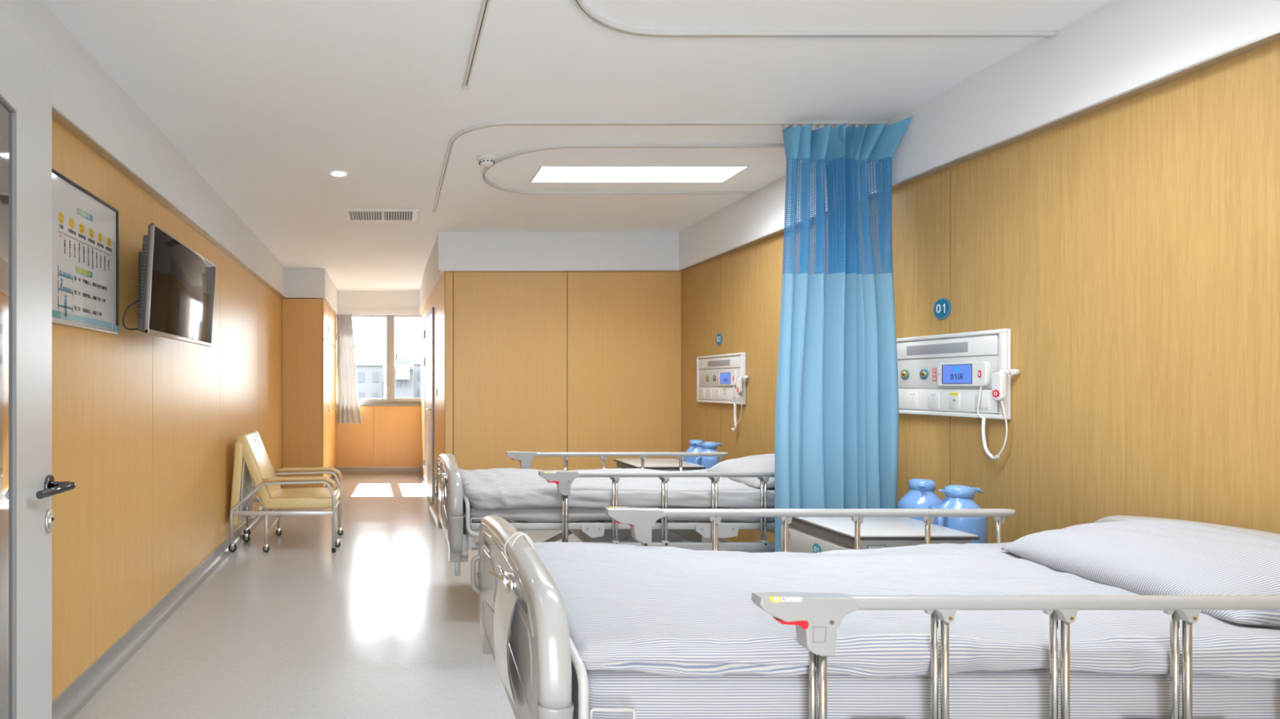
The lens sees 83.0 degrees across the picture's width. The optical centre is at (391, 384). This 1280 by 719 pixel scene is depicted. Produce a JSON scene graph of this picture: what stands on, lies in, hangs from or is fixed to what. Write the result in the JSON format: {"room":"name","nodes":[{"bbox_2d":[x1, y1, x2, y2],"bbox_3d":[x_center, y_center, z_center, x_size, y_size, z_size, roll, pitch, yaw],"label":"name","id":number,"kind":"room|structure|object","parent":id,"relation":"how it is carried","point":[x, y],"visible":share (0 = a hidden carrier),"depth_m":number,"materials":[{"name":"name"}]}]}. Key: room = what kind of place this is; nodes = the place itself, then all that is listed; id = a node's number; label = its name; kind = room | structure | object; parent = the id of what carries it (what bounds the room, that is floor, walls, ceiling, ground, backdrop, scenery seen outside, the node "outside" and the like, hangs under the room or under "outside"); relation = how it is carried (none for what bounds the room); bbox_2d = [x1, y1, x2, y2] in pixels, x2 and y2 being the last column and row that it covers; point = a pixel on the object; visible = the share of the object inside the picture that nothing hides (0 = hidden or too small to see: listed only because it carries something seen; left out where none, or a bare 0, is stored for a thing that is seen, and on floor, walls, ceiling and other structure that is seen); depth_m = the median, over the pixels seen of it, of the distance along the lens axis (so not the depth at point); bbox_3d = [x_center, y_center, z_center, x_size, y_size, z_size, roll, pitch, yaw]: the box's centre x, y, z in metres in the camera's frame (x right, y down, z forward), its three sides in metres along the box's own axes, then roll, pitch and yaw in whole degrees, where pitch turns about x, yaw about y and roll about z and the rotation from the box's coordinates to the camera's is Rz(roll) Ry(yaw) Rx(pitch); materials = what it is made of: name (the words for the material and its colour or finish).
{"room":"hospital room","nodes":[
{"label":"hospital room","id":0,"kind":"room"},
{"bbox_2d":[51,117,282,701],"bbox_3d":[-1.356,-0.034,4.385,0.112,2.667,11.370,0,0,0],"label":"wall","id":1,"kind":"structure","parent":0,"point":[146,428],"depth_m":3.41,"materials":[{"name":"brown wood"}]},
{"bbox_2d":[51,168,118,334],"bbox_3d":[-1.288,-0.526,2.830,0.023,0.582,0.660,0,0,0],"label":"poster","id":2,"kind":"object","parent":1,"relation":"attached to","point":[85,227],"visible":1,"depth_m":2.81,"materials":[{"name":"grey paper"}]},
{"bbox_2d":[0,0,285,297],"bbox_3d":[-1.274,-1.196,3.315,0.053,0.342,9.230,0,0,0],"label":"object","id":3,"kind":"structure","parent":1,"relation":"attached to","point":[82,91],"depth_m":3.18,"materials":[{"name":"white paint"}]},
{"bbox_2d":[51,487,282,718],"bbox_3d":[-1.271,1.255,3.330,0.058,0.088,9.260,0,0,0],"label":"baseboard","id":4,"kind":"structure","parent":1,"relation":"attached to","point":[73,698],"depth_m":3.35,"materials":[{"name":"plastic"}]},
{"bbox_2d":[51,106,285,297],"bbox_3d":[-1.274,-1.022,3.315,0.049,0.006,9.230,0,0,0],"label":"trim","id":5,"kind":"structure","parent":1,"relation":"attached to","point":[56,115],"depth_m":3.38,"materials":[{"name":"brown wood"}]},
{"bbox_2d":[122,223,216,346],"bbox_3d":[-1.200,-0.492,3.670,0.199,0.512,1.100,0,0,0],"label":"television","id":6,"kind":"object","parent":1,"relation":"attached to","point":[177,284],"visible":1,"depth_m":3.45,"materials":[{"name":"grey"}]},
{"bbox_2d":[72,473,582,718],"bbox_3d":[0.657,1.375,4.360,4.315,0.150,11.720,0,0,0],"label":"floor","id":7,"kind":"structure","parent":0,"point":[382,625],"depth_m":3.52,"materials":[{"name":"plastic"}]},
{"bbox_2d":[0,1,75,718],"bbox_3d":[-0.839,0.230,1.292,0.185,2.140,0.877,0,0,-7],"label":"door","id":8,"kind":"structure","parent":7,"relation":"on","point":[28,485],"depth_m":1.53,"materials":[{"name":"grey paint"}]},
{"bbox_2d":[228,429,343,552],"bbox_3d":[-0.843,0.835,5.510,0.864,0.929,0.620,0,0,0],"label":"folding chair","id":9,"kind":"object","parent":7,"relation":"on","point":[252,466],"visible":1,"depth_m":5.25,"materials":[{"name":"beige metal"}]},
{"bbox_2d":[282,298,337,488],"bbox_3d":[-1.048,0.141,8.913,0.497,2.316,1.906,0,0,0],"label":"wall","id":10,"kind":"structure","parent":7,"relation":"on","point":[309,335],"depth_m":7.96,"materials":[{"name":"brown wood"}]},
{"bbox_2d":[282,268,337,314],"bbox_3d":[-1.045,-1.196,8.900,0.510,0.342,1.940,0,0,0],"label":"trim","id":11,"kind":"structure","parent":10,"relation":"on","point":[300,283],"depth_m":7.93,"materials":[{"name":"white paint"}]},
{"bbox_2d":[337,314,419,315],"bbox_3d":[-0.195,-1.016,9.783,1.190,0.014,0.025,0,0,0],"label":"track","id":12,"kind":"object","parent":11,"relation":"attached to","point":[338,314],"visible":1,"depth_m":9.77,"materials":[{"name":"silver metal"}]},
{"bbox_2d":[336,314,362,423],"bbox_3d":[-0.617,-0.229,9.786,0.378,1.585,0.078,0,0,0],"label":"window curtain","id":13,"kind":"object","parent":12,"relation":"hanging from","point":[348,406],"visible":1,"depth_m":9.79,"materials":[{"name":"grey fabric"}]},
{"bbox_2d":[432,451,774,576],"bbox_3d":[1.365,0.844,3.888,2.242,0.912,1.034,0,0,0],"label":"hospital bed","id":14,"kind":"object","parent":7,"relation":"on","point":[460,535],"visible":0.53,"depth_m":3.42,"materials":[{"name":"white metal"}]},
{"bbox_2d":[462,501,774,522],"bbox_3d":[1.392,0.670,3.890,2.003,0.096,0.894,0,0,0],"label":"mattress","id":15,"kind":"object","parent":14,"relation":"on","point":[526,514],"visible":0.16,"depth_m":3.45,"materials":[{"name":"fabric"}]},
{"bbox_2d":[459,467,774,511],"bbox_3d":[1.371,0.584,3.879,2.021,0.135,0.972,0,0,0],"label":"quilt","id":16,"kind":"object","parent":15,"relation":"on","point":[508,488],"visible":0.59,"depth_m":3.44,"materials":[{"name":"fabric"}]},
{"bbox_2d":[706,453,774,488],"bbox_3d":[2.150,0.487,3.830,0.466,0.166,0.741,0,0,5],"label":"pillow","id":17,"kind":"object","parent":16,"relation":"on","point":[758,463],"visible":0.41,"depth_m":3.78,"materials":[{"name":"fabric"}]},
{"bbox_2d":[613,458,705,542],"bbox_3d":[2.007,0.925,4.780,0.731,0.750,0.555,0,0,0],"label":"base cabinet","id":18,"kind":"object","parent":7,"relation":"on","point":[664,464],"visible":0.11,"depth_m":4.54,"materials":[{"name":"grey plastic"}]},
{"bbox_2d":[683,439,702,463],"bbox_3d":[2.260,0.593,4.981,0.172,0.369,0.196,0,0,-22],"label":"flask","id":19,"kind":"object","parent":18,"relation":"on","point":[694,444],"visible":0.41,"depth_m":4.95,"materials":[{"name":"blue plastic"}]},
{"bbox_2d":[695,441,723,469],"bbox_3d":[2.259,0.593,4.790,0.172,0.369,0.196,0,0,29],"label":"flask","id":20,"kind":"object","parent":18,"relation":"on","point":[708,462],"visible":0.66,"depth_m":4.75,"materials":[{"name":"blue plastic"}]},
{"bbox_2d":[471,506,1279,718],"bbox_3d":[1.380,0.844,1.888,2.242,0.912,1.034,0,0,0],"label":"hospital bed","id":21,"kind":"object","parent":7,"relation":"on","point":[522,618],"visible":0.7,"depth_m":1.41,"materials":[{"name":"grey plastic"}]},
{"bbox_2d":[571,662,1279,718],"bbox_3d":[1.406,0.686,1.891,1.994,0.135,0.894,0,0,0],"label":"mattress","id":22,"kind":"object","parent":21,"relation":"on","point":[979,694],"visible":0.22,"depth_m":1.45,"materials":[{"name":"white fabric"}]},
{"bbox_2d":[530,542,1279,679],"bbox_3d":[1.392,0.582,1.886,2.010,0.100,0.957,0,0,0],"label":"quilt","id":23,"kind":"object","parent":22,"relation":"on","point":[660,611],"visible":0.71,"depth_m":1.55,"materials":[{"name":"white fabric"}]},
{"bbox_2d":[1000,520,1279,626],"bbox_3d":[2.165,0.486,1.825,0.464,0.168,0.740,0,0,7],"label":"pillow","id":24,"kind":"object","parent":23,"relation":"on","point":[1139,557],"visible":0.8,"depth_m":1.76,"materials":[{"name":"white fabric"}]},
{"bbox_2d":[781,517,979,553],"bbox_3d":[2.042,0.925,2.711,0.731,0.750,0.555,0,0,0],"label":"base cabinet","id":25,"kind":"object","parent":7,"relation":"on","point":[806,535],"visible":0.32,"depth_m":2.59,"materials":[{"name":"grey"}]},
{"bbox_2d":[897,478,942,521],"bbox_3d":[2.300,0.593,2.904,0.172,0.369,0.196,0,0,-22],"label":"flask","id":26,"kind":"object","parent":25,"relation":"on","point":[922,494],"visible":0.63,"depth_m":2.88,"materials":[{"name":"blue plastic"}]},
{"bbox_2d":[932,484,987,543],"bbox_3d":[2.294,0.593,2.720,0.172,0.369,0.196,0,0,29],"label":"flask","id":27,"kind":"object","parent":25,"relation":"on","point":[957,496],"visible":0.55,"depth_m":2.68,"materials":[{"name":"blue plastic"}]},
{"bbox_2d":[336,291,421,466],"bbox_3d":[-0.350,-0.034,9.965,1.900,2.667,0.250,0,0,0],"label":"wall","id":28,"kind":"structure","parent":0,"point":[388,436],"depth_m":9.87,"materials":[{"name":"brown wood"}]},
{"bbox_2d":[336,466,421,473],"bbox_3d":[-0.195,1.255,9.841,1.250,0.088,0.058,0,0,0],"label":"baseboard","id":29,"kind":"structure","parent":28,"relation":"attached to","point":[343,469],"depth_m":9.86,"materials":[{"name":"plastic"}]},
{"bbox_2d":[337,315,421,405],"bbox_3d":[-0.175,-0.355,9.970,1.250,1.340,0.240,0,0,0],"label":"window","id":30,"kind":"structure","parent":28,"relation":"attached to","point":[390,400],"depth_m":9.91,"materials":[{"name":"grey metal"}]},
{"bbox_2d":[421,271,444,502],"bbox_3d":[0.510,-0.034,7.975,0.180,2.667,3.790,0,0,0],"label":"wall","id":31,"kind":"structure","parent":0,"point":[436,299],"depth_m":6.71,"materials":[{"name":"brown wood"}]},
{"bbox_2d":[417,468,424,492],"bbox_3d":[0.396,1.255,8.995,0.058,0.088,1.750,0,0,0],"label":"baseboard","id":32,"kind":"structure","parent":31,"relation":"attached to","point":[420,475],"depth_m":9.01,"materials":[{"name":"plastic"}]},
{"bbox_2d":[423,306,434,505],"bbox_3d":[0.406,0.239,7.619,0.088,2.119,0.990,0,0,-2],"label":"door","id":33,"kind":"structure","parent":31,"relation":"in","point":[428,331],"depth_m":7.47,"materials":[{"name":"grey metal"}]},
{"bbox_2d":[419,232,444,314],"bbox_3d":[0.443,-1.196,7.940,0.115,0.342,3.820,0,0,0],"label":"trim","id":34,"kind":"structure","parent":31,"relation":"attached to","point":[431,276],"depth_m":7.11,"materials":[{"name":"white paint"}]},
{"bbox_2d":[428,499,438,528],"bbox_3d":[0.429,1.255,6.605,0.058,0.088,1.052,0,0,-2],"label":"baseboard","id":35,"kind":"structure","parent":31,"relation":"attached to","point":[433,508],"depth_m":6.80,"materials":[{"name":"plastic"}]},
{"bbox_2d":[444,271,681,517],"bbox_3d":[1.546,-0.034,6.136,2.138,2.667,0.112,0,0,0],"label":"wall","id":36,"kind":"structure","parent":0,"point":[535,362],"depth_m":6.08,"materials":[{"name":"brown wood"}]},
{"bbox_2d":[438,231,679,271],"bbox_3d":[1.492,-1.196,6.055,2.155,0.342,0.050,0,0,0],"label":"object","id":37,"kind":"structure","parent":36,"relation":"attached to","point":[457,251],"depth_m":6.03,"materials":[{"name":"white paint"}]},
{"bbox_2d":[440,270,677,271],"bbox_3d":[1.495,-1.022,6.053,2.130,0.006,0.051,0,0,0],"label":"trim","id":38,"kind":"structure","parent":36,"relation":"attached to","point":[440,270],"depth_m":6.03,"materials":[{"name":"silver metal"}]},
{"bbox_2d":[41,0,1114,291],"bbox_3d":[0.657,-1.442,4.360,4.315,0.150,11.720,0,0,0],"label":"ceiling","id":39,"kind":"structure","parent":0,"point":[265,100],"depth_m":3.14,"materials":[{"name":"white paint"}]},
{"bbox_2d":[329,170,347,176],"bbox_3d":[-0.345,-1.363,4.355,0.116,0.005,0.116,0,0,0],"label":"recessed light","id":40,"kind":"object","parent":39,"relation":"in","point":[335,173],"visible":1,"depth_m":4.35,"materials":[{"name":"white plastic"}]},
{"bbox_2d":[342,208,418,222],"bbox_3d":[-0.087,-1.360,5.420,0.595,0.014,0.380,0,0,0],"label":"ceiling vent","id":41,"kind":"object","parent":39,"relation":"in","point":[350,215],"visible":1,"depth_m":5.41,"materials":[{"name":"white metal"}]},
{"bbox_2d":[462,0,490,89],"bbox_3d":[1.064,-1.357,1.714,2.845,0.018,1.274,0,0,38],"label":"track","id":42,"kind":"object","parent":39,"relation":"attached to","point":[485,6],"visible":1,"depth_m":2.66,"materials":[{"name":"white metal"}]},
{"bbox_2d":[476,154,496,166],"bbox_3d":[0.570,-1.342,4.050,0.116,0.050,0.116,0,0,0],"label":"smoke detector","id":43,"kind":"object","parent":39,"relation":"attached to","point":[485,160],"visible":1,"depth_m":4.02,"materials":[{"name":"white plastic"}]},
{"bbox_2d":[481,143,784,195],"bbox_3d":[1.572,-1.357,4.300,1.988,0.018,0.968,0,0,0],"label":"track","id":44,"kind":"object","parent":39,"relation":"attached to","point":[486,169],"visible":0.82,"depth_m":3.94,"materials":[{"name":"white metal"}]},
{"bbox_2d":[529,165,750,182],"bbox_3d":[1.580,-1.364,4.370,1.304,0.006,0.344,0,0,0],"label":"recessed light","id":45,"kind":"object","parent":39,"relation":"in","point":[544,174],"visible":1,"depth_m":4.36,"materials":[{"name":"white plastic"}]},
{"bbox_2d":[432,120,888,213],"bbox_3d":[1.444,-1.357,4.398,2.245,0.018,1.832,0,0,0],"label":"track","id":46,"kind":"object","parent":39,"relation":"attached to","point":[455,137],"visible":0.94,"depth_m":3.48,"materials":[{"name":"white metal"}]},
{"bbox_2d":[774,115,912,551],"bbox_3d":[2.200,-0.207,3.371,0.712,2.295,0.337,0,0,0],"label":"privacy curtain","id":47,"kind":"object","parent":46,"relation":"hanging from","point":[837,427],"visible":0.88,"depth_m":3.32,"materials":[{"name":"blue fabric"}]},
{"bbox_2d":[573,0,1057,38],"bbox_3d":[1.572,-1.357,2.140,1.988,0.018,0.968,0,0,0],"label":"track","id":48,"kind":"object","parent":39,"relation":"attached to","point":[580,5],"visible":1,"depth_m":2.60,"materials":[{"name":"white metal"}]},
{"bbox_2d":[681,39,1279,543],"bbox_3d":[2.671,-0.034,2.440,0.112,2.667,7.480,0,0,0],"label":"wall","id":49,"kind":"structure","parent":0,"point":[1128,250],"depth_m":2.49,"materials":[{"name":"brown wood"}]},
{"bbox_2d":[702,535,731,542],"bbox_3d":[2.586,1.255,2.390,0.058,0.088,7.380,0,0,0],"label":"baseboard","id":50,"kind":"structure","parent":49,"relation":"attached to","point":[704,539],"depth_m":5.51,"materials":[{"name":"plastic"}]},
{"bbox_2d":[715,333,722,346],"bbox_3d":[2.611,-0.360,5.380,0.005,0.101,0.101,0,0,0],"label":"disc","id":51,"kind":"object","parent":49,"relation":"attached to","point":[718,338],"visible":1,"depth_m":5.38,"materials":[{"name":"blue"}]},
{"bbox_2d":[696,352,749,431],"bbox_3d":[2.582,0.060,5.319,0.063,0.592,0.781,0,0,0],"label":"panel","id":52,"kind":"object","parent":49,"relation":"attached to","point":[722,378],"visible":1,"depth_m":5.25,"materials":[{"name":"white plastic"}]},
{"bbox_2d":[701,389,705,398],"bbox_3d":[2.586,0.076,5.595,0.004,0.076,0.064,0,0,0],"label":"power socket","id":53,"kind":"object","parent":52,"relation":"attached to","point":[703,391],"depth_m":5.59,"materials":[{"name":"white plastic"}]},
{"bbox_2d":[707,389,711,398],"bbox_3d":[2.586,0.076,5.475,0.004,0.076,0.064,0,0,0],"label":"power socket","id":54,"kind":"object","parent":52,"relation":"attached to","point":[709,391],"depth_m":5.48,"materials":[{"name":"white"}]},
{"bbox_2d":[715,389,719,399],"bbox_3d":[2.586,0.076,5.345,0.004,0.076,0.064,0,0,0],"label":"power socket","id":55,"kind":"object","parent":52,"relation":"attached to","point":[717,391],"depth_m":5.34,"materials":[{"name":"white plastic"}]},
{"bbox_2d":[698,355,740,369],"bbox_3d":[2.595,-0.170,5.351,0.016,0.084,0.673,0,0,0],"label":"light","id":56,"kind":"object","parent":52,"relation":"on","point":[705,362],"depth_m":5.32,"materials":[{"name":"white plastic"}]},
{"bbox_2d":[723,389,727,399],"bbox_3d":[2.586,0.076,5.225,0.004,0.076,0.060,0,0,0],"label":"socket","id":57,"kind":"object","parent":52,"relation":"attached to","point":[725,391],"depth_m":5.22,"materials":[{"name":"white plastic"}]},
{"bbox_2d":[732,389,737,399],"bbox_3d":[2.585,0.075,5.080,0.004,0.074,0.070,0,0,0],"label":"power socket","id":58,"kind":"object","parent":52,"relation":"attached to","point":[734,391],"depth_m":5.08,"materials":[{"name":"white plastic"}]},
{"bbox_2d":[933,297,951,319],"bbox_3d":[2.611,-0.360,3.198,0.005,0.101,0.101,0,0,0],"label":"disc","id":59,"kind":"object","parent":49,"relation":"attached to","point":[942,307],"visible":1,"depth_m":3.19,"materials":[{"name":"blue plastic"}]},
{"bbox_2d":[896,328,1020,460],"bbox_3d":[2.582,0.045,3.189,0.064,0.561,0.781,0,0,0],"label":"panel","id":60,"kind":"object","parent":49,"relation":"attached to","point":[968,375],"visible":0.89,"depth_m":3.06,"materials":[{"name":"white plastic"}]},
{"bbox_2d":[900,369,909,379],"bbox_3d":[2.588,-0.050,3.400,0.011,0.052,0.052,0,0,0],"label":"outlet","id":61,"kind":"object","parent":60,"relation":"attached to","point":[904,374],"depth_m":3.39,"materials":[{"name":"teal"}]},
{"bbox_2d":[907,391,917,407],"bbox_3d":[2.586,0.076,3.345,0.004,0.076,0.064,0,0,0],"label":"power socket","id":62,"kind":"object","parent":60,"relation":"attached to","point":[912,396],"depth_m":3.34,"materials":[{"name":"white plastic"}]},
{"bbox_2d":[919,368,928,379],"bbox_3d":[2.588,-0.050,3.278,0.011,0.052,0.052,0,0,0],"label":"outlet","id":63,"kind":"object","parent":60,"relation":"attached to","point":[923,373],"depth_m":3.27,"materials":[{"name":"blue"}]},
{"bbox_2d":[928,392,938,408],"bbox_3d":[2.586,0.076,3.215,0.004,0.076,0.064,0,0,0],"label":"power socket","id":64,"kind":"object","parent":60,"relation":"attached to","point":[933,397],"depth_m":3.21,"materials":[{"name":"white plastic"}]},
{"bbox_2d":[896,335,998,359],"bbox_3d":[2.595,-0.170,3.221,0.016,0.084,0.673,0,0,0],"label":"light","id":65,"kind":"object","parent":60,"relation":"on","point":[935,347],"depth_m":3.13,"materials":[{"name":"white plastic"}]},
{"bbox_2d":[949,392,959,409],"bbox_3d":[2.586,0.076,3.095,0.004,0.076,0.060,0,0,0],"label":"socket","id":66,"kind":"object","parent":60,"relation":"attached to","point":[954,397],"depth_m":3.09,"materials":[{"name":"white plastic"}]},
{"bbox_2d":[974,393,989,410],"bbox_3d":[2.585,0.075,2.950,0.004,0.074,0.070,0,0,0],"label":"power socket","id":67,"kind":"object","parent":60,"relation":"attached to","point":[981,400],"depth_m":2.95,"materials":[{"name":"white plastic"}]},
{"bbox_2d":[677,0,1279,271],"bbox_3d":[2.592,-1.196,2.390,0.045,0.342,7.380,0,0,0],"label":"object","id":68,"kind":"structure","parent":49,"relation":"attached to","point":[1122,46],"depth_m":2.64,"materials":[{"name":"white paint"}]},
{"bbox_2d":[678,29,1279,271],"bbox_3d":[2.588,-1.021,2.360,0.052,0.008,7.320,0,0,0],"label":"trim","id":69,"kind":"structure","parent":49,"relation":"attached to","point":[1274,36],"depth_m":2.51,"materials":[{"name":"silver metal"}]},
{"label":"outside","id":70,"kind":"structure","parent":0,"visible":0},
{"bbox_3d":[0.000,15.550,206.000,400.000,0.500,388.000,0,0,0],"label":"ground","id":71,"kind":"structure","parent":70,"visible":0},
{"bbox_2d":[355,362,384,399],"bbox_3d":[-7.700,6.000,106.850,13.200,18.600,14.300,0,0,0],"label":"building","id":72,"kind":"structure","parent":71,"relation":"on","point":[370,375],"depth_m":100.00,"materials":[{"name":"grey"}]},
{"bbox_2d":[394,366,415,398],"bbox_3d":[1.650,6.350,102.850,3.300,17.900,14.300,0,0,0],"label":"building","id":73,"kind":"structure","parent":71,"relation":"on","point":[403,388],"depth_m":96.01,"materials":[{"name":"grey"}]},
{"bbox_2d":[411,361,420,398],"bbox_3d":[7.700,5.850,111.850,9.200,18.900,14.300,0,0,0],"label":"building","id":74,"kind":"structure","parent":71,"relation":"on","point":[416,373],"depth_m":105.00,"materials":[{"name":"grey"}]},
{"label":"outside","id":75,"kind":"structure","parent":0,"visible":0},
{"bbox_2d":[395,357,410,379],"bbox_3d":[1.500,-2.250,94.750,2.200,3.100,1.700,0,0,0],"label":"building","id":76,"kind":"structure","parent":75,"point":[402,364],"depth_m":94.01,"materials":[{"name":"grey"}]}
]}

